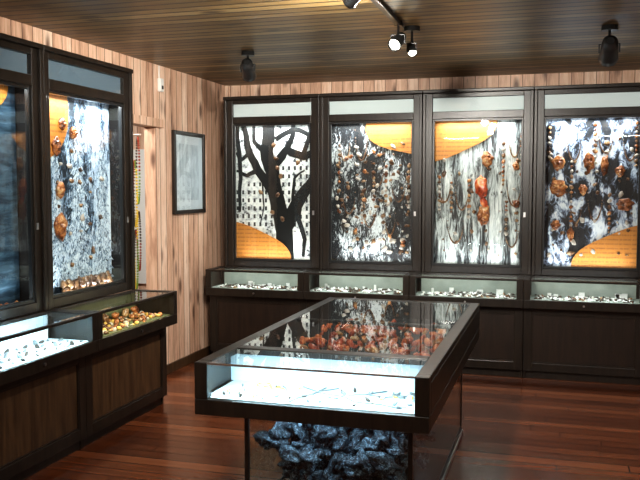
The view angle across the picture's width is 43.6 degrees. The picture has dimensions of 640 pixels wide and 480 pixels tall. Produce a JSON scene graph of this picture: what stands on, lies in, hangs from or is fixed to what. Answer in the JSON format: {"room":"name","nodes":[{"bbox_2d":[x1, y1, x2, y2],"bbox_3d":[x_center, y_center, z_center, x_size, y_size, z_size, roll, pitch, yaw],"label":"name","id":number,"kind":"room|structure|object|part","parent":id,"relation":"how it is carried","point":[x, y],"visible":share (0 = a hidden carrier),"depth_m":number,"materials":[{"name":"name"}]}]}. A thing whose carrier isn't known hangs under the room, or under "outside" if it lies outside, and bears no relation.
{"room":"jewelry shop","nodes":[
{"label":"jewelry shop","id":0,"kind":"room"},
{"bbox_2d":[0,17,224,363],"bbox_3d":[-2.327,0.059,3.567,0.080,2.620,9.500,1,4,16],"label":"wall","id":1,"kind":"structure","parent":0,"point":[191,244],"depth_m":7.06,"materials":[{"name":"brown wood"}]},
{"bbox_2d":[0,33,47,320],"bbox_3d":[-1.913,-0.340,4.380,0.220,1.610,1.060,1,4,16],"label":"display cabinet","id":2,"kind":"object","parent":1,"relation":"attached to","point":[23,234],"visible":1,"depth_m":4.80,"materials":[{"name":"brown wood"}]},
{"bbox_2d":[0,48,26,73],"bbox_3d":[-1.870,-1.013,4.323,0.010,0.120,0.890,1,4,16],"label":"diffuser","id":3,"kind":"object","parent":2,"relation":"attached to","point":[12,60],"depth_m":4.63,"materials":[{"name":"blue"}]},
{"bbox_3d":[-1.861,-0.242,4.371,0.028,1.295,0.890,1,4,16],"label":"sash","id":4,"kind":"part","parent":2,"relation":"part of","materials":[{"name":"black paint"}]},
{"bbox_3d":[-1.913,-1.128,4.329,0.220,0.030,1.060,1,4,16],"label":"cornice","id":5,"kind":"part","parent":2,"relation":"part of","materials":[{"name":"brown wood"}]},
{"bbox_2d":[42,45,134,309],"bbox_3d":[-1.613,-0.406,5.394,0.220,1.610,1.060,1,4,16],"label":"display cabinet","id":6,"kind":"object","parent":1,"relation":"attached to","point":[88,102],"visible":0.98,"depth_m":5.53,"materials":[{"name":"brown wood"}]},
{"bbox_2d":[48,60,119,93],"bbox_3d":[-1.569,-1.079,5.338,0.010,0.120,0.890,1,4,16],"label":"diffuser","id":7,"kind":"object","parent":6,"relation":"attached to","point":[60,71],"depth_m":5.31,"materials":[{"name":"blue"}]},
{"bbox_3d":[-1.561,-0.307,5.385,0.028,1.295,0.890,1,4,16],"label":"sash","id":8,"kind":"part","parent":6,"relation":"part of","materials":[{"name":"black paint"}]},
{"bbox_3d":[-1.613,-1.194,5.343,0.220,0.030,1.060,1,4,16],"label":"cornice","id":9,"kind":"part","parent":6,"relation":"part of","materials":[{"name":"brown wood"}]},
{"bbox_2d":[133,114,163,289],"bbox_3d":[-1.480,0.102,6.370,0.140,2.170,0.800,1,4,16],"label":"trim","id":10,"kind":"structure","parent":1,"relation":"attached to","point":[138,120],"depth_m":6.63,"materials":[{"name":"brown wood"}]},
{"bbox_2d":[157,66,163,91],"bbox_3d":[-1.326,-1.342,6.659,0.038,0.215,0.056,1,4,16],"label":"wall sensor","id":11,"kind":"object","parent":1,"relation":"attached to","point":[160,82],"visible":1,"depth_m":6.64,"materials":[{"name":"white plastic"}]},
{"bbox_2d":[172,130,205,214],"bbox_3d":[-1.178,-0.605,7.222,0.029,0.730,0.630,1,4,16],"label":"framed picture","id":12,"kind":"object","parent":1,"relation":"attached to","point":[188,148],"visible":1,"depth_m":7.20,"materials":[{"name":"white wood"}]},
{"bbox_2d":[167,345,211,373],"bbox_3d":[-1.145,1.078,7.463,0.020,0.080,1.420,1,4,16],"label":"baseboard","id":13,"kind":"structure","parent":1,"relation":"attached to","point":[171,367],"depth_m":7.26,"materials":[{"name":"brown wood"}]},
{"bbox_2d":[225,86,228,96],"bbox_3d":[-0.930,-0.234,8.080,0.035,2.619,0.035,1,4,16],"label":"trim","id":14,"kind":"structure","parent":1,"relation":"attached to","point":[226,87],"depth_m":7.98,"materials":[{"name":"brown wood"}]},
{"bbox_2d":[0,0,639,85],"bbox_3d":[-0.347,-1.260,2.895,8.050,0.100,9.700,1,4,16],"label":"ceiling","id":15,"kind":"structure","parent":0,"point":[292,41],"depth_m":5.26,"materials":[{"name":"brown wood"}]},
{"bbox_2d":[240,51,255,81],"bbox_3d":[-0.545,-1.302,6.009,0.128,0.219,0.185,1,4,16],"label":"ceiling spotlight","id":16,"kind":"object","parent":15,"relation":"attached to","point":[248,69],"depth_m":5.97,"materials":[{"name":"black metal"}]},
{"bbox_2d":[370,0,402,27],"bbox_3d":[-0.035,-1.213,3.160,0.036,0.027,3.780,1,4,16],"label":"track","id":17,"kind":"object","parent":15,"relation":"attached to","point":[379,4],"visible":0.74,"depth_m":4.55,"materials":[{"name":"metal"}]},
{"bbox_2d":[388,20,405,51],"bbox_3d":[0.471,-1.244,4.894,0.100,0.190,0.142,1,4,16],"label":"ceiling spotlight","id":18,"kind":"object","parent":17,"relation":"attached to","point":[395,43],"depth_m":4.87,"materials":[{"name":"black metal"}]},
{"bbox_2d":[404,25,419,56],"bbox_3d":[0.583,-1.255,5.074,0.100,0.193,0.102,1,4,16],"label":"ceiling spotlight","id":19,"kind":"object","parent":15,"relation":"attached to","point":[411,49],"depth_m":5.05,"materials":[{"name":"black metal"}]},
{"bbox_2d":[598,24,620,66],"bbox_3d":[1.826,-1.225,5.050,0.130,0.248,0.210,1,4,16],"label":"ceiling spotlight","id":20,"kind":"object","parent":15,"relation":"attached to","point":[608,56],"depth_m":5.01,"materials":[{"name":"black metal"}]},
{"bbox_2d":[24,353,639,479],"bbox_3d":[-0.347,1.454,3.071,8.050,0.100,9.700,1,4,16],"label":"floor","id":21,"kind":"structure","parent":0,"point":[514,428],"depth_m":5.08,"materials":[{"name":"brown wood"}]},
{"bbox_2d":[0,310,97,479],"bbox_3d":[-1.745,0.889,4.431,0.538,0.850,1.058,1,4,16],"label":"display case","id":22,"kind":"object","parent":21,"relation":"on","point":[43,380],"depth_m":4.52,"materials":[{"name":"brown wood"}]},
{"bbox_3d":[-1.599,0.972,4.393,0.013,0.410,0.920,1,4,16],"label":"panel","id":23,"kind":"part","parent":22,"relation":"part of","materials":[{"name":"brown wood"}]},
{"bbox_3d":[-1.589,0.972,4.390,0.008,0.410,0.920,1,4,16],"label":"panel moulding","id":24,"kind":"part","parent":22,"relation":"part of","materials":[{"name":"brown wood"}]},
{"bbox_3d":[-1.652,0.554,4.382,0.308,0.165,0.950,1,4,16],"label":"case glass","id":25,"kind":"part","parent":22,"relation":"part of","materials":[{"name":"clear glass"}]},
{"bbox_3d":[-1.792,1.008,4.453,0.440,0.610,1.058,1,4,16],"label":"frame","id":26,"kind":"part","parent":22,"relation":"part of","materials":[{"name":"brown wood"}]},
{"bbox_2d":[0,329,88,370],"bbox_3d":[-1.662,0.587,4.386,0.288,0.200,1.000,1,4,16],"label":"tray","id":27,"kind":"object","parent":22,"relation":"on","point":[21,350],"depth_m":4.59,"materials":[{"name":"fabric"}]},
{"bbox_3d":[-1.661,0.587,4.386,0.346,0.240,1.058,1,4,16],"label":"case frame","id":28,"kind":"part","parent":22,"relation":"part of","materials":[{"name":"brown wood"}]},
{"bbox_2d":[51,289,176,447],"bbox_3d":[-1.445,0.823,5.445,0.538,0.850,1.058,1,4,16],"label":"display case","id":29,"kind":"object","parent":21,"relation":"on","point":[126,379],"depth_m":5.39,"materials":[{"name":"brown wood"}]},
{"bbox_3d":[-1.361,0.521,5.401,0.346,0.240,1.058,1,4,16],"label":"case frame","id":30,"kind":"part","parent":29,"relation":"part of","materials":[{"name":"brown wood"}]},
{"bbox_3d":[-1.352,0.488,5.396,0.308,0.165,0.950,1,4,16],"label":"case glass","id":31,"kind":"part","parent":29,"relation":"part of","materials":[{"name":"clear glass"}]},
{"bbox_3d":[-1.492,0.942,5.467,0.440,0.610,1.058,1,4,16],"label":"frame","id":32,"kind":"part","parent":29,"relation":"part of","materials":[{"name":"brown wood"}]},
{"bbox_3d":[-1.299,0.906,5.407,0.013,0.410,0.920,1,4,16],"label":"panel","id":33,"kind":"part","parent":29,"relation":"part of","materials":[{"name":"brown wood"}]},
{"bbox_3d":[-1.289,0.906,5.404,0.008,0.410,0.920,1,4,16],"label":"panel moulding","id":34,"kind":"part","parent":29,"relation":"part of","materials":[{"name":"brown wood"}]},
{"bbox_2d":[102,305,169,336],"bbox_3d":[-1.361,0.521,5.401,0.288,0.200,1.000,1,4,16],"label":"tray","id":35,"kind":"object","parent":29,"relation":"on","point":[127,318],"depth_m":5.57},
{"bbox_2d":[112,133,141,294],"bbox_3d":[-1.666,0.178,6.858,0.328,2.160,0.239,1,4,16],"label":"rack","id":36,"kind":"object","parent":21,"relation":"on","point":[137,135],"visible":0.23,"depth_m":6.80,"materials":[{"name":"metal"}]},
{"bbox_2d":[206,266,312,352],"bbox_3d":[-0.505,0.683,7.609,0.948,0.850,0.708,1,4,16],"label":"display case","id":37,"kind":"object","parent":21,"relation":"on","point":[244,301],"depth_m":7.42,"materials":[{"name":"brown wood"}]},
{"bbox_2d":[212,284,297,290],"bbox_3d":[-0.554,0.464,7.430,0.890,0.050,0.288,1,4,16],"label":"tray","id":38,"kind":"object","parent":37,"relation":"on","point":[215,287],"depth_m":7.37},
{"bbox_3d":[-0.576,0.778,7.377,0.810,0.410,0.008,1,4,16],"label":"panel moulding","id":39,"kind":"part","parent":37,"relation":"part of","materials":[{"name":"brown wood"}]},
{"bbox_3d":[-0.573,0.777,7.387,0.810,0.410,0.013,1,4,16],"label":"panel","id":40,"kind":"part","parent":37,"relation":"part of","materials":[{"name":"brown wood"}]},
{"bbox_3d":[-0.492,0.799,7.664,0.948,0.610,0.610,1,4,16],"label":"frame","id":41,"kind":"part","parent":37,"relation":"part of","materials":[{"name":"brown wood"}]},
{"bbox_3d":[-0.554,0.389,7.424,0.948,0.240,0.346,1,4,16],"label":"case frame","id":42,"kind":"part","parent":37,"relation":"part of","materials":[{"name":"brown wood"}]},
{"bbox_3d":[-0.557,0.357,7.413,0.840,0.165,0.308,1,4,16],"label":"case glass","id":43,"kind":"part","parent":37,"relation":"part of","materials":[{"name":"clear glass"}]},
{"bbox_2d":[194,297,479,479],"bbox_3d":[0.249,0.903,4.369,1.020,0.870,2.150,1,4,16],"label":"display table","id":44,"kind":"object","parent":21,"relation":"on","point":[360,388],"visible":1,"depth_m":3.69,"materials":[{"name":"brown wood"}]},
{"bbox_2d":[210,380,414,413],"bbox_3d":[0.002,0.708,3.517,0.950,0.050,0.335,1,4,16],"label":"tray","id":45,"kind":"object","parent":44,"relation":"on","point":[369,398],"depth_m":3.52,"materials":[{"name":"fabric"}]},
{"bbox_3d":[0.298,0.460,4.503,0.900,0.001,1.670,1,4,16],"label":"glass","id":46,"kind":"part","parent":44,"relation":"part of","materials":[{"name":"clear glass"}]},
{"bbox_3d":[0.292,0.980,4.429,0.762,0.570,1.872,1,4,16],"label":"plinth glass","id":47,"kind":"part","parent":44,"relation":"part of","materials":[{"name":"clear glass"}]},
{"bbox_2d":[304,269,414,307],"bbox_3d":[0.406,0.700,7.341,0.948,0.850,0.708,1,4,16],"label":"display case","id":48,"kind":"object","parent":21,"relation":"on","point":[319,284],"depth_m":7.16,"materials":[{"name":"brown wood"}]},
{"bbox_3d":[0.419,0.817,7.395,0.948,0.610,0.610,1,4,16],"label":"frame","id":49,"kind":"part","parent":48,"relation":"part of","materials":[{"name":"brown wood"}]},
{"bbox_2d":[310,275,402,294],"bbox_3d":[0.357,0.407,7.156,0.890,0.200,0.289,1,4,16],"label":"tray","id":50,"kind":"object","parent":48,"relation":"on","point":[319,284],"depth_m":7.24,"materials":[{"name":"silver metal"}]},
{"bbox_3d":[0.354,0.375,7.145,0.840,0.165,0.308,1,4,16],"label":"case glass","id":51,"kind":"part","parent":48,"relation":"part of","materials":[{"name":"clear glass"}]},
{"bbox_2d":[409,272,524,377],"bbox_3d":[1.317,0.718,7.072,0.948,0.850,0.708,1,4,16],"label":"display case","id":52,"kind":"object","parent":21,"relation":"on","point":[498,350],"depth_m":6.79,"materials":[{"name":"brown wood"}]},
{"bbox_2d":[416,278,516,298],"bbox_3d":[1.268,0.424,6.887,0.890,0.200,0.300,1,4,16],"label":"tray","id":53,"kind":"object","parent":52,"relation":"on","point":[426,288],"depth_m":6.96,"materials":[{"name":"silver metal"}]},
{"bbox_3d":[1.268,0.424,6.886,0.948,0.240,0.346,1,4,16],"label":"case frame","id":54,"kind":"part","parent":52,"relation":"part of","materials":[{"name":"brown wood"}]},
{"bbox_3d":[1.265,0.392,6.876,0.840,0.165,0.308,1,4,16],"label":"case glass","id":55,"kind":"part","parent":52,"relation":"part of","materials":[{"name":"clear glass"}]},
{"bbox_3d":[1.246,0.813,6.840,0.810,0.410,0.008,1,4,16],"label":"panel moulding","id":56,"kind":"part","parent":52,"relation":"part of","materials":[{"name":"brown wood"}]},
{"bbox_3d":[1.249,0.812,6.850,0.810,0.410,0.013,1,4,16],"label":"panel","id":57,"kind":"part","parent":52,"relation":"part of","materials":[{"name":"brown wood"}]},
{"bbox_3d":[1.330,0.834,7.127,0.948,0.610,0.610,1,4,16],"label":"frame","id":58,"kind":"part","parent":52,"relation":"part of","materials":[{"name":"brown wood"}]},
{"bbox_2d":[523,275,639,384],"bbox_3d":[2.228,0.735,6.803,0.948,0.850,0.708,1,4,16],"label":"display case","id":59,"kind":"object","parent":21,"relation":"on","point":[583,329],"depth_m":6.58,"materials":[{"name":"brown wood"}]},
{"bbox_3d":[2.179,0.442,6.618,0.948,0.240,0.346,1,4,16],"label":"case frame","id":60,"kind":"part","parent":59,"relation":"part of","materials":[{"name":"brown wood"}]},
{"bbox_3d":[2.157,0.830,6.571,0.810,0.410,0.008,1,4,16],"label":"panel moulding","id":61,"kind":"part","parent":59,"relation":"part of","materials":[{"name":"brown wood"}]},
{"bbox_3d":[2.160,0.830,6.581,0.810,0.410,0.013,1,4,16],"label":"panel","id":62,"kind":"part","parent":59,"relation":"part of","materials":[{"name":"brown wood"}]},
{"bbox_2d":[530,282,638,303],"bbox_3d":[2.179,0.442,6.619,0.890,0.200,0.288,1,4,16],"label":"tray","id":63,"kind":"object","parent":59,"relation":"on","point":[540,292],"depth_m":6.68,"materials":[{"name":"silver metal"}]},
{"bbox_3d":[2.176,0.410,6.607,0.840,0.165,0.308,1,4,16],"label":"case glass","id":64,"kind":"part","parent":59,"relation":"part of","materials":[{"name":"clear glass"}]},
{"bbox_2d":[343,0,359,8],"bbox_3d":[0.163,-1.197,3.850,0.117,0.148,0.125,1,4,16],"label":"ceiling spotlight","id":65,"kind":"object","parent":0,"point":[350,4],"depth_m":3.86,"materials":[{"name":"black metal"}]},
{"bbox_2d":[115,70,639,293],"bbox_3d":[1.014,-0.202,7.576,8.050,2.620,0.100,1,4,16],"label":"wall","id":66,"kind":"structure","parent":0,"point":[625,76],"depth_m":7.44,"materials":[{"name":"brown wood"}]},
{"bbox_2d":[133,149,145,283],"bbox_3d":[-1.762,-0.241,8.328,0.500,1.400,0.029,1,4,16],"label":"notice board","id":67,"kind":"object","parent":66,"relation":"attached to","point":[141,207],"visible":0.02,"depth_m":8.34,"materials":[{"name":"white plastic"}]},
{"bbox_2d":[223,94,319,268],"bbox_3d":[-0.405,-0.555,7.691,0.950,1.610,0.420,1,4,16],"label":"display cabinet","id":68,"kind":"object","parent":66,"relation":"attached to","point":[272,142],"visible":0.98,"depth_m":7.63,"materials":[{"name":"brown wood"}]},
{"bbox_3d":[-0.405,-1.343,7.640,0.950,0.030,0.420,1,4,16],"label":"cornice","id":69,"kind":"part","parent":68,"relation":"part of","materials":[{"name":"brown wood"}]},
{"bbox_3d":[-0.449,-0.448,7.551,0.780,1.295,0.028,1,4,16],"label":"sash","id":70,"kind":"part","parent":68,"relation":"part of","materials":[{"name":"black paint"}]},
{"bbox_2d":[234,102,310,116],"bbox_3d":[-0.447,-1.220,7.509,0.780,0.120,0.010,1,4,16],"label":"diffuser","id":71,"kind":"object","parent":68,"relation":"attached to","point":[241,109],"depth_m":7.50,"materials":[{"name":"grey"}]},
{"bbox_2d":[319,90,422,271],"bbox_3d":[0.506,-0.538,7.423,0.950,1.610,0.420,1,4,16],"label":"display cabinet","id":72,"kind":"object","parent":66,"relation":"attached to","point":[371,143],"visible":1,"depth_m":7.36,"materials":[{"name":"brown wood"}]},
{"bbox_3d":[0.462,-0.431,7.282,0.780,1.295,0.028,1,4,16],"label":"sash","id":73,"kind":"part","parent":72,"relation":"part of","materials":[{"name":"black paint"}]},
{"bbox_3d":[0.506,-1.326,7.372,0.950,0.030,0.420,1,4,16],"label":"cornice","id":74,"kind":"part","parent":72,"relation":"part of","materials":[{"name":"brown wood"}]},
{"bbox_2d":[330,99,413,114],"bbox_3d":[0.465,-1.202,7.240,0.780,0.120,0.010,1,4,16],"label":"diffuser","id":75,"kind":"object","parent":72,"relation":"attached to","point":[337,106],"depth_m":7.23,"materials":[{"name":"grey"}]},
{"bbox_2d":[421,86,534,274],"bbox_3d":[1.417,-0.520,7.154,0.950,1.610,0.420,1,4,16],"label":"display cabinet","id":76,"kind":"object","parent":66,"relation":"attached to","point":[478,147],"visible":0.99,"depth_m":7.08,"materials":[{"name":"brown wood"}]},
{"bbox_3d":[1.373,-0.413,7.013,0.780,1.295,0.028,1,4,16],"label":"sash","id":77,"kind":"part","parent":76,"relation":"part of","materials":[{"name":"black paint"}]},
{"bbox_2d":[433,96,523,111],"bbox_3d":[1.376,-1.185,6.971,0.780,0.120,0.010,1,4,16],"label":"diffuser","id":78,"kind":"object","parent":76,"relation":"attached to","point":[440,103],"depth_m":6.96,"materials":[{"name":"grey"}]},
{"bbox_3d":[1.417,-1.309,7.103,0.950,0.030,0.420,1,4,16],"label":"cornice","id":79,"kind":"part","parent":76,"relation":"part of","materials":[{"name":"brown wood"}]},
{"bbox_2d":[531,83,639,277],"bbox_3d":[2.328,-0.503,6.885,0.950,1.610,0.420,1,4,16],"label":"display cabinet","id":80,"kind":"object","parent":66,"relation":"attached to","point":[586,208],"visible":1,"depth_m":6.82,"materials":[{"name":"brown wood"}]},
{"bbox_3d":[2.328,-1.291,6.834,0.950,0.030,0.420,1,4,16],"label":"cornice","id":81,"kind":"part","parent":80,"relation":"part of","materials":[{"name":"brown wood"}]},
{"bbox_2d":[544,92,639,108],"bbox_3d":[2.287,-1.167,6.703,0.780,0.120,0.010,1,4,16],"label":"diffuser","id":82,"kind":"object","parent":80,"relation":"attached to","point":[552,100],"depth_m":6.70,"materials":[{"name":"grey glass"}]}
]}

